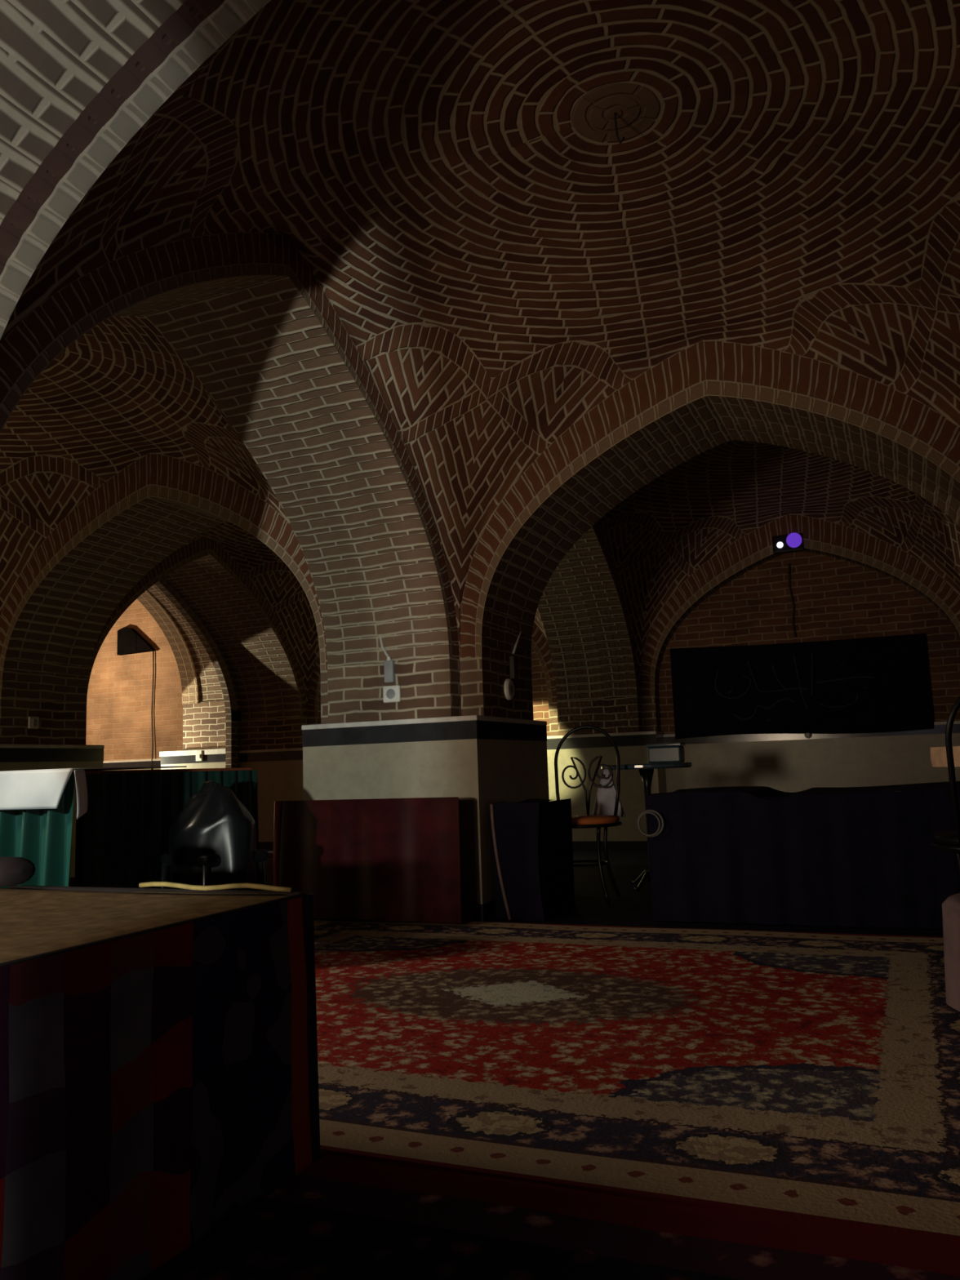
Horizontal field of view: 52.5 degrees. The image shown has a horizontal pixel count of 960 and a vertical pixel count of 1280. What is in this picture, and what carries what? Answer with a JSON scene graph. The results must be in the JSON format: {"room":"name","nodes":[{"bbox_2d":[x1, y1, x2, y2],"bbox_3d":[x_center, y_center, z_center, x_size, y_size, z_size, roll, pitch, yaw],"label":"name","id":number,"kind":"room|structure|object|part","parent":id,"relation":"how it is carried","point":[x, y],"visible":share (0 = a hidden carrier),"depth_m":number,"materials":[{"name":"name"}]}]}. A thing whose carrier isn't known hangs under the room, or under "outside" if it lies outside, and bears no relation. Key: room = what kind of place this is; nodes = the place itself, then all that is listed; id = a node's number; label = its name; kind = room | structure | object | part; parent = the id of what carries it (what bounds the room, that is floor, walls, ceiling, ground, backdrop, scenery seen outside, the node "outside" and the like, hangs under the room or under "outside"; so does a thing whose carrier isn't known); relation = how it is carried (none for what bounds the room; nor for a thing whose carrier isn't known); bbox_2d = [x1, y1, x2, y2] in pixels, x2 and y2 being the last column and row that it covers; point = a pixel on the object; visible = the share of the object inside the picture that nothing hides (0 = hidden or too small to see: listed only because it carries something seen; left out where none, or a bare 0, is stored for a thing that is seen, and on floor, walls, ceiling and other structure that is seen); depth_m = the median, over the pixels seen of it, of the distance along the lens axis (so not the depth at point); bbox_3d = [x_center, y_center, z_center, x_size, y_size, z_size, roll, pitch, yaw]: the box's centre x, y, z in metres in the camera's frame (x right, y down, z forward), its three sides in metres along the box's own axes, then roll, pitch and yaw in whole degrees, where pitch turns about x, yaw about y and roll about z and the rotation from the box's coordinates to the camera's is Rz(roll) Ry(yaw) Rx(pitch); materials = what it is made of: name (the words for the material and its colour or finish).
{"room":"covered market","nodes":[
{"label":"covered market","id":0,"kind":"room"},
{"bbox_2d":[0,697,104,886],"bbox_3d":[-3.489,1.125,6.961,1.056,1.330,1.056,-5,-8,23],"label":"wall pier","id":1,"kind":"object","parent":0,"point":[59,742],"visible":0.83,"depth_m":6.83,"materials":[{"name":"brick"}]},
{"bbox_2d":[27,716,39,728],"bbox_3d":[-3.082,0.571,6.729,0.021,0.084,0.084,-5,-8,23],"label":"wall socket","id":2,"kind":"object","parent":1,"relation":"attached to","point":[33,722],"visible":1,"depth_m":6.72,"materials":[{"name":"white plastic"}]},
{"bbox_3d":[-3.483,1.296,6.938,1.044,0.816,1.044,-5,-8,23],"label":"marble panel","id":3,"kind":"part","parent":1,"relation":"part of","materials":[{"name":"white stone"}]},
{"bbox_2d":[85,599,182,760],"bbox_3d":[-5.214,0.870,12.335,4.924,3.360,0.180,-5,-8,23],"label":"wall","id":4,"kind":"structure","parent":0,"point":[119,700],"depth_m":11.81,"materials":[{"name":"brick"}]},
{"bbox_2d":[102,758,160,770],"bbox_3d":[-4.685,1.980,11.851,3.688,0.996,0.042,-5,-8,23],"label":"baseboard","id":5,"kind":"structure","parent":4,"relation":"attached to","point":[157,762],"depth_m":11.65,"materials":[{"name":"beige stone"}]},
{"bbox_2d":[116,626,155,655],"bbox_3d":[-4.143,0.003,11.816,0.585,0.340,0.091,-5,-8,23],"label":"wall speaker","id":6,"kind":"object","parent":4,"relation":"attached to","point":[130,641],"visible":1,"depth_m":11.80,"materials":[{"name":"black plastic"}]},
{"bbox_2d":[120,634,136,651],"bbox_3d":[-4.274,0.037,11.823,0.252,0.192,0.007,-5,-8,23],"label":"grille","id":7,"kind":"object","parent":6,"relation":"attached to","point":[127,642],"depth_m":11.82,"materials":[{"name":"black metal"}]},
{"bbox_2d":[151,651,154,769],"bbox_3d":[-3.908,0.897,11.619,0.030,1.591,0.059,1,-8,-21],"label":"cable","id":8,"kind":"object","parent":4,"relation":"attached to","point":[153,651],"visible":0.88,"depth_m":11.64,"materials":[{"name":"black plastic"}]},
{"bbox_2d":[0,315,288,616],"bbox_3d":[-2.704,-0.730,4.722,2.766,1.706,3.095,-5,-8,23],"label":"ceiling","id":9,"kind":"structure","parent":0,"point":[120,393],"depth_m":5.82,"materials":[{"name":"brick"}]},
{"bbox_2d":[0,232,459,667],"bbox_3d":[-1.096,-0.828,4.025,0.743,1.608,3.095,-5,-8,23],"label":"arch","id":10,"kind":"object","parent":9,"relation":"attached to","point":[247,314],"depth_m":4.55,"materials":[{"name":"brick"}]},
{"bbox_2d":[378,635,389,657],"bbox_3d":[-0.535,-0.076,5.238,0.095,0.353,0.027,-5,-8,23],"label":"cable","id":11,"kind":"object","parent":10,"relation":"hanging from","point":[380,636],"visible":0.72,"depth_m":5.22,"materials":[{"name":"white plastic"}]},
{"bbox_2d":[159,700,225,768],"bbox_3d":[-2.861,1.467,10.640,1.062,1.572,0.648,-5,-8,23],"label":"wall pier","id":12,"kind":"object","parent":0,"point":[203,722],"visible":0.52,"depth_m":10.53,"materials":[{"name":"brick"}]},
{"bbox_3d":[-2.896,1.782,10.493,1.038,0.912,0.396,-5,-8,23],"label":"marble panel","id":13,"kind":"part","parent":12,"relation":"part of","materials":[{"name":"white stone"}]},
{"bbox_2d":[195,750,202,761],"bbox_3d":[-2.990,1.232,10.363,0.084,0.114,0.024,-5,-8,23],"label":"wall socket","id":14,"kind":"object","parent":12,"relation":"attached to","point":[198,753],"visible":1,"depth_m":10.35,"materials":[{"name":"white plastic"}]},
{"bbox_2d":[225,710,240,768],"bbox_3d":[-2.481,1.471,10.267,0.072,1.440,0.540,-5,-8,23],"label":"wall partition","id":15,"kind":"structure","parent":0,"point":[233,728],"depth_m":10.09,"materials":[{"name":"brick"}]},
{"bbox_2d":[146,584,223,702],"bbox_3d":[-3.415,-0.168,9.189,0.660,1.350,3.120,-5,-8,23],"label":"arch","id":16,"kind":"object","parent":15,"relation":"attached to","point":[209,685],"depth_m":10.54,"materials":[{"name":"brick"}]},
{"bbox_2d":[86,537,307,720],"bbox_3d":[-2.769,-0.127,8.899,0.743,1.608,3.095,-5,-8,23],"label":"arch","id":17,"kind":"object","parent":15,"relation":"attached to","point":[261,660],"depth_m":9.65,"materials":[{"name":"brick"}]},
{"bbox_2d":[239,717,320,850],"bbox_3d":[-1.950,1.533,10.453,1.056,1.330,1.056,-5,-8,23],"label":"wall pier","id":18,"kind":"object","parent":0,"point":[273,748],"visible":0.25,"depth_m":9.98,"materials":[{"name":"brick"}]},
{"bbox_3d":[-1.944,1.704,10.431,1.044,0.816,1.044,-5,-8,23],"label":"marble panel","id":19,"kind":"part","parent":18,"relation":"part of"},
{"bbox_2d":[178,521,547,712],"bbox_3d":[-1.165,-0.322,8.215,2.766,1.706,3.095,-5,-8,23],"label":"ceiling","id":20,"kind":"structure","parent":0,"point":[277,584],"depth_m":9.56,"materials":[{"name":"brick"}]},
{"bbox_2d":[0,453,327,702],"bbox_3d":[-1.931,-0.418,6.454,2.766,1.489,0.743,-5,-8,23],"label":"arch","id":21,"kind":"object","parent":20,"relation":"attached to","point":[53,618],"depth_m":6.55,"materials":[{"name":"brick"}]},
{"bbox_2d":[537,521,640,701],"bbox_3d":[0.443,-0.420,7.517,0.743,1.608,3.095,-5,-8,23],"label":"arch","id":22,"kind":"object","parent":20,"relation":"attached to","point":[582,608],"depth_m":8.54,"materials":[{"name":"brick"}]},
{"bbox_2d":[301,657,549,921],"bbox_3d":[-0.277,0.832,5.579,1.056,1.330,1.056,-5,-8,23],"label":"wall pier","id":23,"kind":"object","parent":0,"point":[453,731],"visible":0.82,"depth_m":5.15,"materials":[{"name":"brick"}]},
{"bbox_2d":[383,657,395,683],"bbox_3d":[-0.482,0.159,5.183,0.054,0.138,0.030,-5,-8,23],"label":"junction box","id":24,"kind":"object","parent":23,"relation":"attached to","point":[388,664],"visible":1,"depth_m":5.17,"materials":[{"name":"grey plastic"}]},
{"bbox_2d":[382,684,400,702],"bbox_3d":[-0.469,0.286,5.164,0.102,0.090,0.027,-5,-8,23],"label":"wall socket","id":25,"kind":"object","parent":23,"relation":"attached to","point":[391,694],"visible":1,"depth_m":5.15,"materials":[{"name":"white plastic"}]},
{"bbox_2d":[386,688,395,698],"bbox_3d":[-0.473,0.285,5.154,0.054,0.054,0.006,-5,-8,23],"label":"outlet","id":26,"kind":"object","parent":25,"relation":"attached to","point":[390,693],"depth_m":5.15,"materials":[{"name":"grey plastic"}]},
{"bbox_3d":[-0.271,1.003,5.556,1.044,0.816,1.044,-5,-8,23],"label":"marble panel","id":27,"kind":"part","parent":23,"relation":"part of","materials":[{"name":"beige stone"}]},
{"bbox_2d":[503,678,514,700],"bbox_3d":[0.166,0.275,5.430,0.022,0.120,0.120,-5,-8,23],"label":"wall socket","id":28,"kind":"object","parent":23,"relation":"attached to","point":[508,686],"visible":1,"depth_m":5.40,"materials":[{"name":"white plastic"}]},
{"bbox_2d":[510,684,513,693],"bbox_3d":[0.174,0.274,5.427,0.004,0.048,0.048,-5,-8,23],"label":"outlet","id":29,"kind":"object","parent":28,"relation":"attached to","point":[511,686],"depth_m":5.43,"materials":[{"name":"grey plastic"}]},
{"bbox_2d":[509,655,518,679],"bbox_3d":[0.190,0.156,5.500,0.030,0.132,0.060,-5,-8,23],"label":"junction box","id":30,"kind":"object","parent":23,"relation":"attached to","point":[513,660],"visible":1,"depth_m":5.48,"materials":[{"name":"grey plastic"}]},
{"bbox_2d":[0,0,959,648],"bbox_3d":[0.508,-1.023,3.341,2.766,1.706,3.095,-5,-8,23],"label":"ceiling","id":31,"kind":"structure","parent":0,"point":[455,179],"depth_m":3.68,"materials":[{"name":"brick"}]},
{"bbox_2d":[0,0,271,339],"bbox_3d":[-0.258,-1.120,1.580,2.766,1.489,0.743,-5,-8,23],"label":"arch","id":32,"kind":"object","parent":31,"relation":"attached to","point":[79,79],"depth_m":2.10,"materials":[{"name":"brick"}]},
{"bbox_2d":[613,112,625,144],"bbox_3d":[0.493,-1.814,3.440,0.034,0.136,0.008,-5,-8,23],"label":"ceiling hook","id":33,"kind":"object","parent":31,"relation":"hanging from","point":[615,113],"visible":1,"depth_m":3.44,"materials":[{"name":"black metal"}]},
{"bbox_2d":[140,850,943,1279],"bbox_3d":[-1.754,1.573,5.032,18.092,0.180,14.986,-5,-8,23],"label":"floor","id":34,"kind":"structure","parent":0,"point":[633,908],"depth_m":4.97,"materials":[{"name":"stone"}]},
{"bbox_2d":[0,767,258,890],"bbox_3d":[-1.975,0.988,4.332,1.596,0.774,1.140,-5,-8,23],"label":"tablecloth","id":35,"kind":"object","parent":34,"relation":"on","point":[122,837],"visible":0.32,"depth_m":3.75,"materials":[{"name":"green fabric"}]},
{"bbox_3d":[-1.502,0.903,3.698,0.048,0.744,0.048,-5,-8,23],"label":"leg","id":36,"kind":"part","parent":35,"relation":"part of","materials":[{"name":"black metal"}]},
{"bbox_2d":[0,765,186,819],"bbox_3d":[-2.083,0.662,4.159,1.590,0.188,0.652,-5,-8,23],"label":"table runner","id":37,"kind":"object","parent":35,"relation":"on","point":[44,788],"visible":0.98,"depth_m":3.64,"materials":[{"name":"white fabric"}]},
{"bbox_2d":[0,881,320,1279],"bbox_3d":[-1.027,0.710,1.397,0.878,0.530,1.601,-5,-8,23],"label":"covered table","id":38,"kind":"object","parent":34,"relation":"on","point":[159,1068],"visible":1,"depth_m":1.55,"materials":[{"name":"brown carpet"},{"name":"dark red and black patterned carpet cloth"}]},
{"bbox_2d":[0,857,35,886],"bbox_3d":[-1.092,0.527,2.216,0.132,0.066,0.120,-5,-8,23],"label":"bolster cushion","id":39,"kind":"object","parent":38,"relation":"on","point":[14,871],"visible":1,"depth_m":2.19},
{"bbox_2d":[160,780,267,890],"bbox_3d":[-1.051,0.916,3.841,0.406,0.719,0.358,-8,-9,37],"label":"covered chair","id":40,"kind":"object","parent":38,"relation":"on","point":[212,840],"visible":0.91,"depth_m":3.71,"materials":[{"name":"black fabric"}]},
{"bbox_3d":[-1.254,1.069,3.796,0.077,0.417,0.026,-1,-8,-7],"label":"leg","id":41,"kind":"part","parent":40,"relation":"part of","materials":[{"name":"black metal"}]},
{"bbox_3d":[-1.022,1.038,3.617,0.026,0.417,0.077,-1,-8,-7],"label":"leg","id":42,"kind":"part","parent":40,"relation":"part of","materials":[{"name":"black metal"}]},
{"bbox_3d":[-1.051,0.860,3.854,0.312,0.048,0.300,-8,-9,37],"label":"seat","id":43,"kind":"part","parent":40,"relation":"part of","materials":[{"name":"black plastic"}]},
{"bbox_3d":[-0.841,1.062,3.848,0.077,0.417,0.026,-1,-8,-7],"label":"leg","id":44,"kind":"part","parent":40,"relation":"part of","materials":[{"name":"black metal"}]},
{"bbox_2d":[489,798,574,920],"bbox_3d":[0.276,1.123,5.050,0.282,0.576,0.508,-5,-8,23],"label":"covered table","id":45,"kind":"object","parent":34,"relation":"on","point":[532,838],"visible":1,"depth_m":4.86,"materials":[{"name":"blue fabric"}]},
{"bbox_3d":[0.274,1.135,5.065,0.264,0.558,0.456,-5,-8,23],"label":"frame","id":46,"kind":"part","parent":45,"relation":"part of","materials":[{"name":"blue fabric"}]},
{"bbox_2d":[144,1154,959,1279],"bbox_3d":[0.103,0.862,0.885,1.560,0.015,1.560,-5,-8,23],"label":"rug","id":47,"kind":"object","parent":34,"relation":"on","point":[339,1218],"visible":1,"depth_m":1.53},
{"bbox_2d":[554,724,622,904],"bbox_3d":[0.580,0.966,5.492,0.433,0.980,0.437,-4,-8,18],"label":"chair","id":48,"kind":"object","parent":34,"relation":"on","point":[598,821],"visible":0.77,"depth_m":5.57,"materials":[{"name":"black metal"}]},
{"bbox_3d":[0.581,1.014,5.484,0.408,0.045,0.408,-4,-8,18],"label":"seat","id":49,"kind":"part","parent":48,"relation":"part of","materials":[{"name":"orange wood"}]},
{"bbox_3d":[0.670,1.216,5.297,0.022,0.426,0.094,2,-8,-27],"label":"leg","id":50,"kind":"part","parent":48,"relation":"part of","materials":[{"name":"black metal"}]},
{"bbox_3d":[0.747,1.245,5.536,0.094,0.426,0.022,2,-8,-27],"label":"leg","id":51,"kind":"part","parent":48,"relation":"part of","materials":[{"name":"black metal"}]},
{"bbox_2d":[313,919,959,1245],"bbox_3d":[0.115,1.169,3.212,3.216,0.015,2.712,-5,-8,23],"label":"rug","id":52,"kind":"object","parent":34,"relation":"on","point":[805,1077],"visible":0.66,"depth_m":2.41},
{"bbox_2d":[264,796,477,924],"bbox_3d":[-0.701,1.122,5.012,1.416,0.601,0.244,-5,-8,23],"label":"covered table","id":53,"kind":"object","parent":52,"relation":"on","point":[413,860],"visible":0.85,"depth_m":4.81,"materials":[{"name":"red fabric"}]},
{"bbox_3d":[-1.168,1.307,5.212,0.372,0.318,0.216,-5,-8,23],"label":"seat","id":54,"kind":"part","parent":53,"relation":"part of","materials":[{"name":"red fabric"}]},
{"bbox_3d":[-1.226,1.137,5.129,0.360,0.026,0.026,-5,-8,23],"label":"seat rail","id":55,"kind":"part","parent":53,"relation":"part of","materials":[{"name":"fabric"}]},
{"bbox_3d":[-1.050,1.139,5.053,0.045,0.601,0.037,-2,-8,1],"label":"post","id":56,"kind":"part","parent":53,"relation":"part of","materials":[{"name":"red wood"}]},
{"bbox_2d":[929,695,959,879],"bbox_3d":[1.735,0.612,3.253,0.433,0.980,0.437,-3,-8,9],"label":"chair","id":57,"kind":"object","parent":52,"relation":"on","point":[948,841],"visible":0.88,"depth_m":3.14,"materials":[{"name":"black metal"}]},
{"bbox_3d":[1.737,0.661,3.249,0.408,0.045,0.408,-3,-8,9],"label":"seat","id":58,"kind":"part","parent":57,"relation":"part of","materials":[{"name":"black metal"}]},
{"bbox_3d":[1.640,0.909,3.362,0.022,0.426,0.094,3,-9,-36],"label":"leg","id":59,"kind":"part","parent":57,"relation":"part of","materials":[{"name":"black metal"}]},
{"bbox_2d":[929,746,959,767],"bbox_3d":[2.033,0.774,3.685,0.540,0.754,0.540,-5,-8,23],"label":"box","id":60,"kind":"object","parent":52,"relation":"on","point":[938,754],"visible":0.84,"depth_m":3.70,"materials":[{"name":"brown cardboard"}]},
{"bbox_2d":[942,893,959,1011],"bbox_3d":[1.610,0.852,2.609,0.676,0.312,0.665,-5,-8,23],"label":"stool","id":61,"kind":"object","parent":52,"relation":"on","point":[951,905],"visible":1,"depth_m":2.73,"materials":[{"name":"fabric"}]},
{"bbox_2d":[600,762,692,891],"bbox_3d":[1.032,1.129,5.931,0.552,0.744,0.552,-5,-8,23],"label":"bistro table","id":62,"kind":"object","parent":34,"relation":"on","point":[646,771],"visible":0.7,"depth_m":5.83,"materials":[{"name":"black metal"}]},
{"bbox_2d":[645,742,684,763],"bbox_3d":[1.142,0.694,5.973,0.216,0.120,0.132,-5,-8,23],"label":"box","id":63,"kind":"object","parent":62,"relation":"on","point":[664,753],"visible":0.99,"depth_m":5.92,"materials":[{"name":"plastic"}]},
{"bbox_3d":[1.140,0.645,5.980,0.216,0.021,0.132,-5,-8,23],"label":"lid","id":64,"kind":"part","parent":63,"relation":"part of","materials":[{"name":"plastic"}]},
{"bbox_2d":[637,781,959,928],"bbox_3d":[1.711,1.009,4.692,1.722,0.601,0.824,-5,-8,23],"label":"covered table","id":65,"kind":"object","parent":34,"relation":"on","point":[844,856],"depth_m":4.40,"materials":[{"name":"blue fabric"}]},
{"bbox_3d":[0.816,0.877,4.659,0.132,0.132,0.017,-5,-8,23],"label":"cable coil","id":66,"kind":"part","parent":65,"relation":"part of","materials":[{"name":"white plastic"}]},
{"bbox_2d":[546,696,666,851],"bbox_3d":[1.263,1.240,9.071,1.056,1.330,1.056,-5,-8,23],"label":"wall pier","id":67,"kind":"object","parent":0,"point":[633,722],"visible":0.52,"depth_m":8.61,"materials":[{"name":"brick"}]},
{"bbox_3d":[1.269,1.411,9.049,1.044,0.816,1.044,-5,-8,23],"label":"marble panel","id":68,"kind":"part","parent":67,"relation":"part of","materials":[{"name":"beige stone"}]},
{"bbox_2d":[591,768,625,817],"bbox_3d":[0.748,0.901,5.734,0.214,0.277,0.054,-5,-8,23],"label":"hanging cloth","id":69,"kind":"object","parent":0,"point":[604,804],"visible":0.82,"depth_m":5.72,"materials":[{"name":"white fabric"}]},
{"bbox_2d":[531,551,959,736],"bbox_3d":[2.814,0.073,8.399,11.216,3.360,0.180,-5,-8,23],"label":"wall","id":70,"kind":"structure","parent":0,"point":[834,598],"depth_m":8.34,"materials":[{"name":"brick"}]},
{"bbox_2d":[307,621,556,717],"bbox_3d":[-0.507,-0.041,9.685,2.766,1.489,0.168,-5,-8,23],"label":"arch","id":71,"kind":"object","parent":70,"relation":"attached to","point":[540,644],"depth_m":9.13,"materials":[{"name":"brick"}]},
{"bbox_2d":[772,533,804,554],"bbox_3d":[2.659,-0.820,8.373,0.252,0.153,0.234,-5,-8,23],"label":"lamp","id":72,"kind":"object","parent":70,"relation":"attached to","point":[793,542],"visible":1,"depth_m":8.28,"materials":[{"name":"black metal"}]},
{"bbox_2d":[787,563,795,637],"bbox_3d":[2.680,-0.341,8.368,0.032,0.643,0.034,5,-10,-44],"label":"cable","id":73,"kind":"object","parent":70,"relation":"hanging from","point":[788,564],"visible":1,"depth_m":8.36,"materials":[{"name":"black plastic"}]},
{"bbox_2d":[640,513,959,697],"bbox_3d":[2.706,-0.334,8.303,2.766,1.489,0.168,-5,-8,23],"label":"arch","id":74,"kind":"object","parent":70,"relation":"attached to","point":[754,548],"depth_m":8.33,"materials":[{"name":"brick"}]},
{"bbox_2d":[670,633,934,739],"bbox_3d":[2.671,0.400,8.265,2.088,0.828,0.032,-5,-8,23],"label":"banner","id":75,"kind":"object","parent":70,"relation":"attached to","point":[875,684],"visible":1,"depth_m":8.23,"materials":[{"name":"black fabric"}]},
{"bbox_2d":[804,733,812,738],"bbox_3d":[2.757,0.797,8.181,0.060,0.060,0.036,-5,-8,23],"label":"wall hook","id":76,"kind":"object","parent":70,"relation":"attached to","point":[807,735],"visible":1,"depth_m":8.18,"materials":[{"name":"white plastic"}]},
{"bbox_2d":[663,720,959,795],"bbox_3d":[2.786,1.235,8.157,2.462,0.996,0.036,-5,-8,23],"label":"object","id":77,"kind":"structure","parent":70,"relation":"attached to","point":[784,762],"depth_m":8.17,"materials":[{"name":"beige stone"}]},
{"bbox_2d":[597,440,959,693],"bbox_3d":[2.048,-0.615,6.833,2.766,1.706,3.095,-5,-8,23],"label":"ceiling","id":78,"kind":"structure","parent":0,"point":[655,538],"depth_m":7.94,"materials":[{"name":"brick"}]},
{"bbox_2d":[459,339,959,668],"bbox_3d":[1.282,-0.712,5.072,2.766,1.489,0.743,-5,-8,23],"label":"arch","id":79,"kind":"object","parent":78,"relation":"attached to","point":[708,394],"depth_m":5.00,"materials":[{"name":"brick"}]},
{"bbox_2d":[512,631,521,653],"bbox_3d":[0.231,-0.102,5.663,0.025,0.392,0.240,-5,-8,23],"label":"cable","id":80,"kind":"object","parent":79,"relation":"attached to","point":[518,637],"visible":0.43,"depth_m":5.58,"materials":[{"name":"plastic"}]},
{"bbox_3d":[-4.968,0.289,8.004,2.886,3.360,0.210,-5,-8,23],"label":"wall","id":81,"kind":"structure","parent":0,"visible":0},
{"bbox_2d":[137,590,199,704],"bbox_3d":[-3.819,-0.221,9.373,0.216,1.530,3.312,-5,-8,23],"label":"arch","id":82,"kind":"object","parent":81,"relation":"attached to","point":[184,661],"depth_m":10.58,"materials":[{"name":"brick"}]},
{"bbox_2d":[154,578,240,720],"bbox_3d":[-3.143,-0.093,9.060,0.072,1.610,3.240,-5,-8,23],"label":"arch","id":83,"kind":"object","parent":81,"relation":"attached to","point":[231,700],"depth_m":9.95,"materials":[{"name":"brick"}]}
]}

